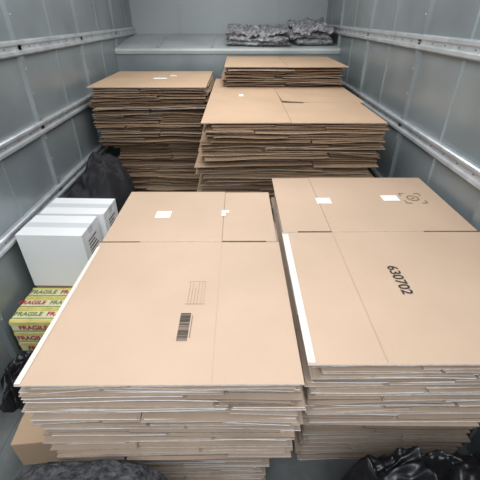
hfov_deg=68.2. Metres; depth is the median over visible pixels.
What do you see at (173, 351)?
cardboard boxes
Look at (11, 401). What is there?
bag
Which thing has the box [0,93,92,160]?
rail
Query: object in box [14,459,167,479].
blanket
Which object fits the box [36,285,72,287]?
carton
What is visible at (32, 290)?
print
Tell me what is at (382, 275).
cardboard boxes
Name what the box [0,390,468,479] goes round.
floor
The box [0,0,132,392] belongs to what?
wall
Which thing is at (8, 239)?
rail
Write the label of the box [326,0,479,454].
wall
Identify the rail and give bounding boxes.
[0,27,135,58]
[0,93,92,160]
[0,142,108,257]
[331,25,479,61]
[341,80,479,189]
[367,167,383,177]
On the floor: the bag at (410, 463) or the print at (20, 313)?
the bag at (410, 463)
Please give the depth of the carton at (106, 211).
1.95 m
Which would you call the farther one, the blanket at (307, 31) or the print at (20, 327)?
the blanket at (307, 31)
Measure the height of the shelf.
1.332 m
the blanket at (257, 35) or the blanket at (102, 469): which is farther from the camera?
the blanket at (257, 35)
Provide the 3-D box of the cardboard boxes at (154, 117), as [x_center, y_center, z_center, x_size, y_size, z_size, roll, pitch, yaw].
[-0.647,-0.803,3.049,0.869,1.085,0.849,0,32,0]
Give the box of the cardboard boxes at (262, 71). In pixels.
[221,56,347,86]
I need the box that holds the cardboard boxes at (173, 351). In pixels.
[14,192,305,479]
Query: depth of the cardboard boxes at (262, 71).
2.65 m
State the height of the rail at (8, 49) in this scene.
0.068 m
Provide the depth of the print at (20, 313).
1.71 m
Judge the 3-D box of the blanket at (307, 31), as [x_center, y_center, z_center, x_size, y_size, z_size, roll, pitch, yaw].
[0.654,-2.008,3.402,0.428,0.222,0.524,0,32,0]
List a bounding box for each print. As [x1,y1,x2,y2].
[14,312,42,315]
[17,336,40,339]
[19,301,45,303]
[19,326,47,329]
[30,290,57,293]
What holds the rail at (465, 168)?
attached to the wall at (439, 94)
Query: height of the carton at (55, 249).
0.314 m
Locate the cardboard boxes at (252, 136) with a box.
[194,79,388,214]
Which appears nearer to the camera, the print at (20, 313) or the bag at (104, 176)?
the print at (20, 313)
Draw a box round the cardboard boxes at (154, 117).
[86,71,213,191]
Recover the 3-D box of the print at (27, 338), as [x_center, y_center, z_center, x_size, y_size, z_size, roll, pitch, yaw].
[-1.010,0.476,1.720,0.136,0.028,0.001,0,32,0]
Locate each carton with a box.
[9,288,71,350]
[10,412,60,464]
[15,215,102,285]
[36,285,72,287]
[40,198,117,238]
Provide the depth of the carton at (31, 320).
1.73 m
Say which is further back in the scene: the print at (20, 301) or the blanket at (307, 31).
the blanket at (307, 31)
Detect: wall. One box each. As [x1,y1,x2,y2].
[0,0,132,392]
[129,0,327,33]
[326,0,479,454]
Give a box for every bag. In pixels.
[0,350,32,411]
[67,151,135,213]
[341,446,479,479]
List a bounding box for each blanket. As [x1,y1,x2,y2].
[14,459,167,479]
[225,23,289,45]
[286,17,334,44]
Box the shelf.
[115,33,339,87]
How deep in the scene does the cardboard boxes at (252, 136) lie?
1.94 m
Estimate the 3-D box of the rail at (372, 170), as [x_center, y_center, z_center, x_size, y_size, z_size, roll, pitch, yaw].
[0.908,-0.140,1.924,0.026,0.068,3.890,0,32,0]
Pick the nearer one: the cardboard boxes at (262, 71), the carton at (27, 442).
the carton at (27, 442)
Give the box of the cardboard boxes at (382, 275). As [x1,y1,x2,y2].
[271,178,479,459]
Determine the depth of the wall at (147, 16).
3.71 m
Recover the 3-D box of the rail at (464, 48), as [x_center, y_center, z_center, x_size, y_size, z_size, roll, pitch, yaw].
[0.906,-1.014,1.813,0.026,0.068,4.640,0,32,0]

